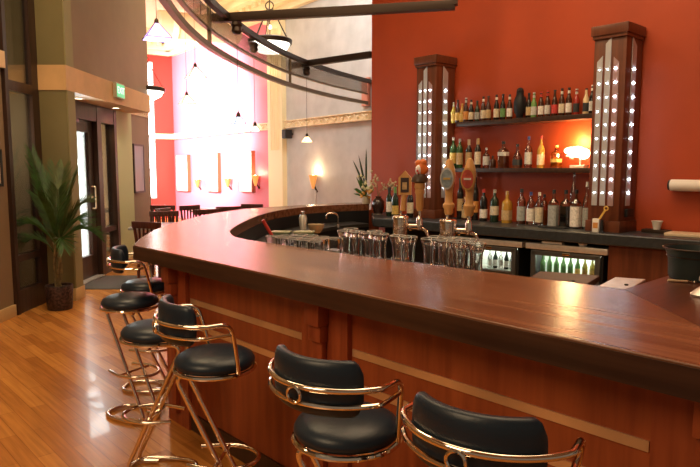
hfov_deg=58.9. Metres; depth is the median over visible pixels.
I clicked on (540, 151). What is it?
bottle
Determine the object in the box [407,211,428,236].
faucet
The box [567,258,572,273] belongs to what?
bottle
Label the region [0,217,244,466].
floor
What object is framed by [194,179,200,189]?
wall sconce
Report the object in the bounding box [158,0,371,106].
rail
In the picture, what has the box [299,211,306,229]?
cocktail shaker
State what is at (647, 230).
caddy
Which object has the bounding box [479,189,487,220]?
bottle
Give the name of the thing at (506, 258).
bottle
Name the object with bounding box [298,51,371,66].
ceiling beam
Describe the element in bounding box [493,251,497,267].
bottle
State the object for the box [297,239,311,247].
tumbler
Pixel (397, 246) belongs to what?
beer glass
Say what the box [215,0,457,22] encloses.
ceiling beam
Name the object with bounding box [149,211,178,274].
dining chair
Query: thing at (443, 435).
bar stool
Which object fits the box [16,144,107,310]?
potted palm
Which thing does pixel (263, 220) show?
ice scoop
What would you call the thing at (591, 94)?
bottle
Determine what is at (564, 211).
bottle
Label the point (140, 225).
dining chair
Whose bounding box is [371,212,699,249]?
countertop
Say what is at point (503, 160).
bottle
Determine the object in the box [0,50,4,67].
trim
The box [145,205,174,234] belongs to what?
dining chair
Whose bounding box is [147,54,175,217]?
wall
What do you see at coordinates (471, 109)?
bottle
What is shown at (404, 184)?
print
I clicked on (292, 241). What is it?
tumbler
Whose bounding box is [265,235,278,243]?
tumbler
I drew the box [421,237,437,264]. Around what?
beer glass
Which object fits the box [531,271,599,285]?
bin
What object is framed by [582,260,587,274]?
bottle
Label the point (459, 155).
bottle
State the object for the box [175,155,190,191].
canvas
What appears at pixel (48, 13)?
wall
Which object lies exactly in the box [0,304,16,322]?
baseboard
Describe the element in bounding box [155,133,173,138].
trim
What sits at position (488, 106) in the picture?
bottle
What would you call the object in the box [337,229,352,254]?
beer glass
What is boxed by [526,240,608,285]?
fridge
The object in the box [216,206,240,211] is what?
dining chair
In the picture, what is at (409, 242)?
beer glass
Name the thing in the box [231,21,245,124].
pendant lamp
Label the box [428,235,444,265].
beer glass
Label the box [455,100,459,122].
bottle
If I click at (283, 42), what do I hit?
pendant
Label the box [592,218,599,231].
box
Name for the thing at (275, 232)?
caddy
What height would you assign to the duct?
0.934 m
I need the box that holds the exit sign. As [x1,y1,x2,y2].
[113,82,124,99]
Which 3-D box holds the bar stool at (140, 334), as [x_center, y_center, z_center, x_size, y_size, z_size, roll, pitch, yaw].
[-0.944,0.804,3.056,0.370,0.756,0.344,1,6,8]
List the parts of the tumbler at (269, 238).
glass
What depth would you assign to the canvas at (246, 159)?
14.95 m
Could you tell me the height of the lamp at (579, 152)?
0.207 m
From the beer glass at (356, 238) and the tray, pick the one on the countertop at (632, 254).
the tray
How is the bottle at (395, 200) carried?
on the countertop at (632, 254)
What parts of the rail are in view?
post, rail, post, wall plate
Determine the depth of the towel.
5.77 m
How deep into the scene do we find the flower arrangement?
7.80 m
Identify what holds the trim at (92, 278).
attached to the wall at (108, 44)
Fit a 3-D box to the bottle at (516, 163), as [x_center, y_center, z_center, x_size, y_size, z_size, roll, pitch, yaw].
[1.734,-0.803,6.427,0.089,0.246,0.089,-6,8,-42]
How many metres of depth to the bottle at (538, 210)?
6.14 m
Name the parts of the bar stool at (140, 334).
seat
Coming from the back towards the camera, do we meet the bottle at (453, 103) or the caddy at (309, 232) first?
the bottle at (453, 103)
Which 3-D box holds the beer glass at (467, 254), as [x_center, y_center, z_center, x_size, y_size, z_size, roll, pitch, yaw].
[0.568,0.112,2.987,0.086,0.170,0.086,0,6,0]
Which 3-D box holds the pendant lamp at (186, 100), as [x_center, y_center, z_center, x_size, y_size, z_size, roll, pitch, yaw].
[-2.328,-3.335,8.698,0.207,2.995,0.207,-3,7,-28]
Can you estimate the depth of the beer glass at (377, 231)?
3.37 m
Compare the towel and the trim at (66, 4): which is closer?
the towel
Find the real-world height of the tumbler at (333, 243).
0.091 m
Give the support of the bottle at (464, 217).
on the countertop at (632, 254)
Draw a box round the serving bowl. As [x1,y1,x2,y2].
[308,223,323,232]
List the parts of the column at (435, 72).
cornice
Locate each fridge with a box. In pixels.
[457,235,535,276]
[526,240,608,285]
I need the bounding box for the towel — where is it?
[542,240,564,244]
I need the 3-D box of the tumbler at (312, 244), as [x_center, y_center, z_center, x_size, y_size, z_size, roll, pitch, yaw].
[-0.200,0.088,3.593,0.089,0.091,0.089,0,6,0]
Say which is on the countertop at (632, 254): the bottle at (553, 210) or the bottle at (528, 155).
the bottle at (553, 210)
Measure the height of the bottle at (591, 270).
0.191 m
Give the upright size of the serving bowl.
0.090 m
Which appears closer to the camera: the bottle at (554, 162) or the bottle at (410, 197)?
the bottle at (554, 162)
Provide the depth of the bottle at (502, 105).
6.49 m
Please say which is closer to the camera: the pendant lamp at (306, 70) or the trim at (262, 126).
the pendant lamp at (306, 70)
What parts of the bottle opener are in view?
opener blade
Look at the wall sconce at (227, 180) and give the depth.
15.72 m
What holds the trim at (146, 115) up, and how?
attached to the wall at (108, 44)
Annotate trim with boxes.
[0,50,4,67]
[62,0,83,287]
[83,274,104,283]
[131,113,148,117]
[146,28,172,56]
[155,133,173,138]
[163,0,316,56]
[172,123,267,138]
[263,20,286,206]
[284,110,371,127]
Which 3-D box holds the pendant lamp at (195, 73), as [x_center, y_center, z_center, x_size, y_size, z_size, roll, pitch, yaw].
[-1.953,-3.340,7.692,0.227,2.773,0.227,-3,7,-28]
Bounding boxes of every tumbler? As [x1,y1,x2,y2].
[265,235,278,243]
[275,236,289,244]
[286,237,300,246]
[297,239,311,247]
[308,240,322,250]
[312,238,325,250]
[315,236,328,250]
[326,237,339,252]
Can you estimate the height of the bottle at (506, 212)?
0.332 m
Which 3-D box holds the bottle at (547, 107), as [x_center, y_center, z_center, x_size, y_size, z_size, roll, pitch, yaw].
[1.956,-1.282,6.136,0.058,0.260,0.058,0,6,0]
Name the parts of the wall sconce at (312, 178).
lamp shade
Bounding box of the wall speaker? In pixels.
[282,129,292,138]
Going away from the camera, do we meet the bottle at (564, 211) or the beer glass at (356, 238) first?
the beer glass at (356, 238)
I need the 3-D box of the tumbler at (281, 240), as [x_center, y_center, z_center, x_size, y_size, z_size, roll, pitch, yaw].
[-0.412,0.066,3.795,0.089,0.091,0.089,0,6,0]
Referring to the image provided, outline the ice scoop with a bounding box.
[262,219,272,234]
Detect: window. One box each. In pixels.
[0,0,48,314]
[148,62,156,197]
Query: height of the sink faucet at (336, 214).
0.170 m
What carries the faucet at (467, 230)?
on the tap at (448, 228)
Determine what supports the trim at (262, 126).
attached to the wall at (332, 152)
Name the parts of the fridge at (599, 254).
door frame, steel trim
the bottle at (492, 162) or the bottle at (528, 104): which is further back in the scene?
the bottle at (492, 162)
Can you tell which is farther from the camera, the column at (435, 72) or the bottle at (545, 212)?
the column at (435, 72)
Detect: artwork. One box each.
[135,146,143,190]
[206,153,217,190]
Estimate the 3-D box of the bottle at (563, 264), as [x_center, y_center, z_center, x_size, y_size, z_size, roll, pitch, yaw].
[2.015,0.305,5.854,0.048,0.191,0.048,0,6,0]
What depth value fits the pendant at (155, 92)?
10.86 m
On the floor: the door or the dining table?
the dining table
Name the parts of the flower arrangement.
pot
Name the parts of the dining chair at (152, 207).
backrest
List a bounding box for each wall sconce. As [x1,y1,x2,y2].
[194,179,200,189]
[224,178,231,189]
[251,175,259,188]
[309,175,317,203]
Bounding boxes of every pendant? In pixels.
[146,57,165,99]
[249,0,291,53]
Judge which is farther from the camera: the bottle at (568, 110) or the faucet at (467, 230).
the bottle at (568, 110)
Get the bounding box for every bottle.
[386,187,391,215]
[392,187,398,216]
[407,195,412,217]
[450,137,456,167]
[451,102,454,123]
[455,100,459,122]
[456,139,462,167]
[457,178,463,218]
[459,103,462,121]
[462,197,466,219]
[463,98,468,121]
[465,139,471,164]
[468,100,473,120]
[471,172,478,219]
[474,101,479,120]
[474,138,480,167]
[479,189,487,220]
[480,96,485,120]
[483,148,489,167]
[485,96,490,119]
[487,250,491,267]
[489,156,495,167]
[490,190,498,221]
[493,95,498,119]
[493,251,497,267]
[497,141,508,167]
[498,251,502,268]
[500,94,505,118]
[501,191,511,222]
[504,252,508,268]
[506,94,511,118]
[512,144,521,167]
[516,189,525,223]
[524,136,531,167]
[526,93,530,117]
[526,192,534,224]
[531,92,536,116]
[535,192,542,225]
[537,136,544,167]
[538,92,543,116]
[540,194,547,224]
[540,256,544,270]
[544,90,550,115]
[547,190,558,225]
[547,256,551,271]
[550,145,561,167]
[551,90,557,115]
[554,257,558,272]
[558,88,564,114]
[559,190,570,226]
[560,258,565,272]
[565,87,571,114]
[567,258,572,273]
[569,173,576,205]
[569,190,581,228]
[573,89,579,113]
[575,259,579,273]
[582,88,588,113]
[582,182,588,228]
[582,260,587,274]
[588,85,592,112]
[589,260,594,274]
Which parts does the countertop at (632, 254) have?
cabinet panel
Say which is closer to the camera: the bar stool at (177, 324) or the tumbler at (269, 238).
the bar stool at (177, 324)
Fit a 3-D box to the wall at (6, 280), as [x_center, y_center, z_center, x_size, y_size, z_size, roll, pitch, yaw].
[-3.520,-1.519,2.957,0.200,5.400,6.200,0,6,0]
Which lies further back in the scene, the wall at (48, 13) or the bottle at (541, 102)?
the wall at (48, 13)
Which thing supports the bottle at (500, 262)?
on the fridge at (520, 255)
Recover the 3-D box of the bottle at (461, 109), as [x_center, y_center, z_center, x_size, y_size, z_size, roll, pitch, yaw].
[1.247,-1.338,6.900,0.058,0.211,0.058,0,6,0]
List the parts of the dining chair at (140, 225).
leg, backrest, leg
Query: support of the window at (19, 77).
in the wall at (6, 280)
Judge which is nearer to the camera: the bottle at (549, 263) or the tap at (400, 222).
the tap at (400, 222)
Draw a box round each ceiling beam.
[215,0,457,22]
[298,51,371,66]
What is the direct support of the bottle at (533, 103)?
on the wall shelf at (575, 117)
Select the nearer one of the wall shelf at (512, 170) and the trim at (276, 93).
the wall shelf at (512, 170)
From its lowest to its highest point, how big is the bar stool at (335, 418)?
0.978 m
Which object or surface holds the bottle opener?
on the countertop at (632, 254)
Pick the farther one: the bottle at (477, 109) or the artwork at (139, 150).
the artwork at (139, 150)
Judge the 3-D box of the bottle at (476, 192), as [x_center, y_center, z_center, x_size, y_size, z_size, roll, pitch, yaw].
[1.378,-0.411,6.811,0.075,0.526,0.074,-6,8,-42]
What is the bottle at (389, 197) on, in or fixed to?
on the countertop at (632, 254)
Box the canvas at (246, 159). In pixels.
[238,151,255,192]
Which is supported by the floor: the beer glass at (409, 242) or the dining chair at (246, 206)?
the dining chair at (246, 206)
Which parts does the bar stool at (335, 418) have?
backrest, rail, arm rail, seat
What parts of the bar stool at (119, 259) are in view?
backrest, rail, arm rail, seat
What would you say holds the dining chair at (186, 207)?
on the floor
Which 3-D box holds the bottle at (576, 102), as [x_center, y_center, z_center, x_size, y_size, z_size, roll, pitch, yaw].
[2.161,-1.253,5.916,0.058,0.249,0.058,0,6,0]
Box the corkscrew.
[668,279,696,282]
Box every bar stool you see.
[99,291,160,424]
[106,245,167,392]
[119,318,198,466]
[152,294,260,466]
[267,344,403,466]
[400,391,585,466]
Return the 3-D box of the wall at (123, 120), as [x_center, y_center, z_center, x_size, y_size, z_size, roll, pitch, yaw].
[-3.560,-0.812,9.588,0.200,2.620,0.640,0,6,0]
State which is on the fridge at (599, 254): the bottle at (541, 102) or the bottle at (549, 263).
the bottle at (549, 263)
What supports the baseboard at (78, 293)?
attached to the wall at (48, 13)
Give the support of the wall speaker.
attached to the wall at (332, 152)
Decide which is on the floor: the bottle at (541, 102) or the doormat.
the doormat
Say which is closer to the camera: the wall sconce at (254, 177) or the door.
the door
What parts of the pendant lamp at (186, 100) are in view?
cord, lamp shade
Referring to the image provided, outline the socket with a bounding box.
[624,209,633,216]
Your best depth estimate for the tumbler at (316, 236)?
3.79 m
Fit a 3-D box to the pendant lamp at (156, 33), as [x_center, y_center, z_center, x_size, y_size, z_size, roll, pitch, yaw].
[-1.879,-3.209,5.895,0.247,2.655,0.247,-3,7,-28]
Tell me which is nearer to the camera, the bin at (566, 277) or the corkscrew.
the corkscrew
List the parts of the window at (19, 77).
pane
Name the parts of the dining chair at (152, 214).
backrest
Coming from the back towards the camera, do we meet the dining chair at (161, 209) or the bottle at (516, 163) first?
the dining chair at (161, 209)
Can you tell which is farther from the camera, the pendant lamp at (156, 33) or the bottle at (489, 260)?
the bottle at (489, 260)
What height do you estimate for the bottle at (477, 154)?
0.320 m
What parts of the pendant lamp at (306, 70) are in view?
lamp shade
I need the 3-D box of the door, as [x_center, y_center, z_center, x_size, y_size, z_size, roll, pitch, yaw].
[-3.518,-0.432,8.059,0.115,2.125,1.020,0,6,0]
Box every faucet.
[325,212,339,227]
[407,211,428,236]
[456,216,479,241]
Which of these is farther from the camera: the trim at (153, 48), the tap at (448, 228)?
the trim at (153, 48)
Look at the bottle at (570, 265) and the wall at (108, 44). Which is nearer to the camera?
the bottle at (570, 265)
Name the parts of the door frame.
pane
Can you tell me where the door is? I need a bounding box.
[76,118,97,279]
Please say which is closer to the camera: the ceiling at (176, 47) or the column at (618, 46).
the column at (618, 46)
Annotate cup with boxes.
[651,220,662,229]
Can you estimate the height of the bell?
0.075 m
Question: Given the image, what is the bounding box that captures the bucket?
[663,244,699,282]
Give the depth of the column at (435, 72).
6.96 m
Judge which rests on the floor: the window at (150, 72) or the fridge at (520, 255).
the fridge at (520, 255)
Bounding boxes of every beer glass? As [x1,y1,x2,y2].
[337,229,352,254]
[343,228,358,252]
[349,230,364,255]
[361,232,376,257]
[367,230,382,255]
[373,233,388,258]
[389,234,405,260]
[401,235,417,262]
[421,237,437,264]
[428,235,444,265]
[436,239,452,266]
[443,237,460,266]
[450,240,467,268]
[459,238,476,268]
[467,242,485,270]
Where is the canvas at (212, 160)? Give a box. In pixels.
[205,153,221,191]
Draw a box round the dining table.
[128,222,175,277]
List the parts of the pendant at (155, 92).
lamp shade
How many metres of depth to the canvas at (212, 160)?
16.47 m
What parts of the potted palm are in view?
stem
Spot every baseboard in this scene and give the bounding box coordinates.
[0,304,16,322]
[73,285,84,300]
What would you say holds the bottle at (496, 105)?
on the wall shelf at (575, 117)
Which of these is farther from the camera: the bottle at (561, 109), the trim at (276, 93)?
the trim at (276, 93)
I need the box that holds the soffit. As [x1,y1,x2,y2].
[37,65,149,112]
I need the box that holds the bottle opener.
[598,206,608,232]
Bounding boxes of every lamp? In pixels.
[142,0,171,42]
[179,10,195,104]
[184,40,206,79]
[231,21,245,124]
[250,42,259,131]
[301,67,312,141]
[564,146,589,167]
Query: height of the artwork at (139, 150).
0.770 m
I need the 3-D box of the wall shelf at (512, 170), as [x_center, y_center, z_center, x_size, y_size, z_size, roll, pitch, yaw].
[1.778,-0.652,6.389,0.209,0.047,1.574,-6,8,-42]
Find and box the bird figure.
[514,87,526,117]
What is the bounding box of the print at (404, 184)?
[402,182,406,189]
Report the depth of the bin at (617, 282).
2.78 m
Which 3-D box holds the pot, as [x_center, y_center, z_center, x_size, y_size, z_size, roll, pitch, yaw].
[-3.106,0.677,6.633,0.278,0.260,0.278,0,6,0]
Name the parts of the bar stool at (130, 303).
seat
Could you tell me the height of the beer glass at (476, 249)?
0.170 m
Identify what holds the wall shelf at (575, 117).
attached to the wall at (500, 47)
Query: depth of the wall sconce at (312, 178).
12.54 m
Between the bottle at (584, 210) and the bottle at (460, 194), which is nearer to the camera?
the bottle at (584, 210)
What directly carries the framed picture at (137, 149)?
attached to the wall at (108, 44)
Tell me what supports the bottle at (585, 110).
on the wall shelf at (575, 117)
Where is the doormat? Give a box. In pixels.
[84,275,145,288]
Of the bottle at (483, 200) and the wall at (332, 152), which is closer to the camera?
the bottle at (483, 200)
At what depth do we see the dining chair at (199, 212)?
9.49 m
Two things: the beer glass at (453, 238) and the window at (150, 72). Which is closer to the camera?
the beer glass at (453, 238)
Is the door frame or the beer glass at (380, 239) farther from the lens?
the door frame
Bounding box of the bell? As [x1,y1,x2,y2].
[690,277,699,297]
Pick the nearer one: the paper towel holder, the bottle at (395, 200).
the paper towel holder
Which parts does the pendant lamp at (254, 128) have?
lamp shade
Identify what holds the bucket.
on the bar counter at (617, 370)
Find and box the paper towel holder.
[667,179,699,191]
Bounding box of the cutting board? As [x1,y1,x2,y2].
[664,231,699,237]
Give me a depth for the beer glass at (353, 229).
3.50 m
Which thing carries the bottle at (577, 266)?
on the fridge at (599, 254)
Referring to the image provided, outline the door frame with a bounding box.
[75,100,120,274]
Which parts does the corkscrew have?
handle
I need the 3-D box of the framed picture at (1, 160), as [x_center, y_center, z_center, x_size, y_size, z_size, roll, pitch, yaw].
[-3.402,-0.614,5.808,0.025,0.360,0.500,0,6,0]
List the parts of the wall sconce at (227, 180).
lamp shade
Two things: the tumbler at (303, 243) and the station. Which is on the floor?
the station
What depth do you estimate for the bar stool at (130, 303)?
3.66 m
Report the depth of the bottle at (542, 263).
5.97 m
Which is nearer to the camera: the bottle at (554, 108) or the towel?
the towel
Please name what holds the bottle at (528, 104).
on the wall shelf at (575, 117)
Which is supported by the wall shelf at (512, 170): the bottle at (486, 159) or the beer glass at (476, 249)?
the bottle at (486, 159)
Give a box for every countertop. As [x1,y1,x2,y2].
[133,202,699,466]
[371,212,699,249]
[371,212,699,281]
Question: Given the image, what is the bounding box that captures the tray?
[538,225,569,228]
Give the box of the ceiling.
[145,0,205,27]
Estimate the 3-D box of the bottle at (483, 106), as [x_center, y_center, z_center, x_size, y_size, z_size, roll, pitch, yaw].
[1.439,-1.343,6.691,0.058,0.266,0.058,0,6,0]
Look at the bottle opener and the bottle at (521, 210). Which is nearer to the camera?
the bottle opener
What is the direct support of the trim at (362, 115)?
attached to the wall at (332, 152)
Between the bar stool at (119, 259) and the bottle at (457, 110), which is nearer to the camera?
the bar stool at (119, 259)
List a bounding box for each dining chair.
[131,221,163,295]
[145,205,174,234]
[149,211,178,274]
[155,208,171,221]
[179,205,199,220]
[194,209,219,216]
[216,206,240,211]
[241,204,262,208]
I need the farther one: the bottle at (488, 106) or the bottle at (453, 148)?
the bottle at (453, 148)
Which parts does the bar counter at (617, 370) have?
panel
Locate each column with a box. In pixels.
[414,54,456,218]
[585,21,645,232]
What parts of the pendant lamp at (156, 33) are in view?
shade frame, lamp shade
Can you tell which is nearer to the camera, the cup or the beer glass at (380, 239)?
the beer glass at (380, 239)
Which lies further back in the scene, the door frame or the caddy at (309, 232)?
the door frame
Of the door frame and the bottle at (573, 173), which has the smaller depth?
the bottle at (573, 173)
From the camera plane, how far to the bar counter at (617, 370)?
2.25 m
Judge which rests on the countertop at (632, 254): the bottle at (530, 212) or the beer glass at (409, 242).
the bottle at (530, 212)
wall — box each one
[0,71,13,309]
[34,0,74,288]
[71,0,150,239]
[116,110,134,255]
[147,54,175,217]
[172,0,371,218]
[371,0,699,232]
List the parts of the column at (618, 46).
cornice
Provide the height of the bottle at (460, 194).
0.458 m
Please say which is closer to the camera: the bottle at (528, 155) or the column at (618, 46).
the column at (618, 46)
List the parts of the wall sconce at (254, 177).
lamp shade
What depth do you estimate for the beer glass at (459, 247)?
2.88 m
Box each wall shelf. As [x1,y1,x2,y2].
[455,168,589,172]
[456,113,591,126]
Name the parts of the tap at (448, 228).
tap handle, tap handle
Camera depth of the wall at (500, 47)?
6.30 m
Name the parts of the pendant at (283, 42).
stem, lamp shade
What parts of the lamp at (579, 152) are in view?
arm, lamp shade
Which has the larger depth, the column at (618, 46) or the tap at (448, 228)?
the column at (618, 46)
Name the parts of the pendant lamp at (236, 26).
lamp shade, cord, shade frame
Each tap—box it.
[391,159,428,259]
[439,158,479,241]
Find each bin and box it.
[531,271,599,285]
[600,277,645,288]
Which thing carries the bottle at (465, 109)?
on the wall shelf at (575, 117)
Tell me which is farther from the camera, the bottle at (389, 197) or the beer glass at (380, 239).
the bottle at (389, 197)
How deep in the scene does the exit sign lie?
8.19 m
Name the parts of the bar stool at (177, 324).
backrest, rail, arm rail, seat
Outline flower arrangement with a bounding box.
[353,151,373,203]
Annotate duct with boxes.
[156,10,230,43]
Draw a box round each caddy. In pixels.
[271,230,291,235]
[293,230,314,234]
[641,228,671,233]
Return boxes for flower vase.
[369,174,397,214]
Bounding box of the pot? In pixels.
[45,282,72,310]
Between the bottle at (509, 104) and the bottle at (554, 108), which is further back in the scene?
the bottle at (509, 104)
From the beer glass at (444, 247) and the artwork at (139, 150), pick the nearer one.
the beer glass at (444, 247)
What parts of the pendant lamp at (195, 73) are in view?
lamp shade, shade frame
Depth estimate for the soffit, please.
7.45 m
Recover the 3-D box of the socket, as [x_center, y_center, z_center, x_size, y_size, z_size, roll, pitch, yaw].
[2.500,-0.185,5.556,0.130,0.070,0.030,-6,8,-42]
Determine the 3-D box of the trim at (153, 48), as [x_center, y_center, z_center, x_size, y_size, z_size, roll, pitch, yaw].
[-6.736,-5.422,17.057,4.000,0.600,0.680,-4,7,-36]
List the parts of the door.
pane, handle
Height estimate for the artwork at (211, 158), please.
1.013 m
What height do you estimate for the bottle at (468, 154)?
0.315 m
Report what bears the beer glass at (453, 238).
on the rail
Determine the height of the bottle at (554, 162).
0.223 m
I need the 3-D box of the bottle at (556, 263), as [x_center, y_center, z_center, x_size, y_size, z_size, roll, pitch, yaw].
[1.964,0.301,5.898,0.048,0.191,0.048,0,6,0]
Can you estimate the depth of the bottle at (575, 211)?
5.84 m
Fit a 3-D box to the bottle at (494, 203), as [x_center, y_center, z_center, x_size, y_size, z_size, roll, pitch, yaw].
[1.532,-0.293,6.568,0.084,0.343,0.084,-6,8,-42]
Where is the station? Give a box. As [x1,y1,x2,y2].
[255,221,368,254]
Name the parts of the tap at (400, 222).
tap handle, tap handle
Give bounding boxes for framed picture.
[0,149,3,186]
[132,144,145,192]
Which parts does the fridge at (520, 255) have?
steel trim, door frame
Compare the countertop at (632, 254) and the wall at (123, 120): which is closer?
the countertop at (632, 254)
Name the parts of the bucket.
wire frame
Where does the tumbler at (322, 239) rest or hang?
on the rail

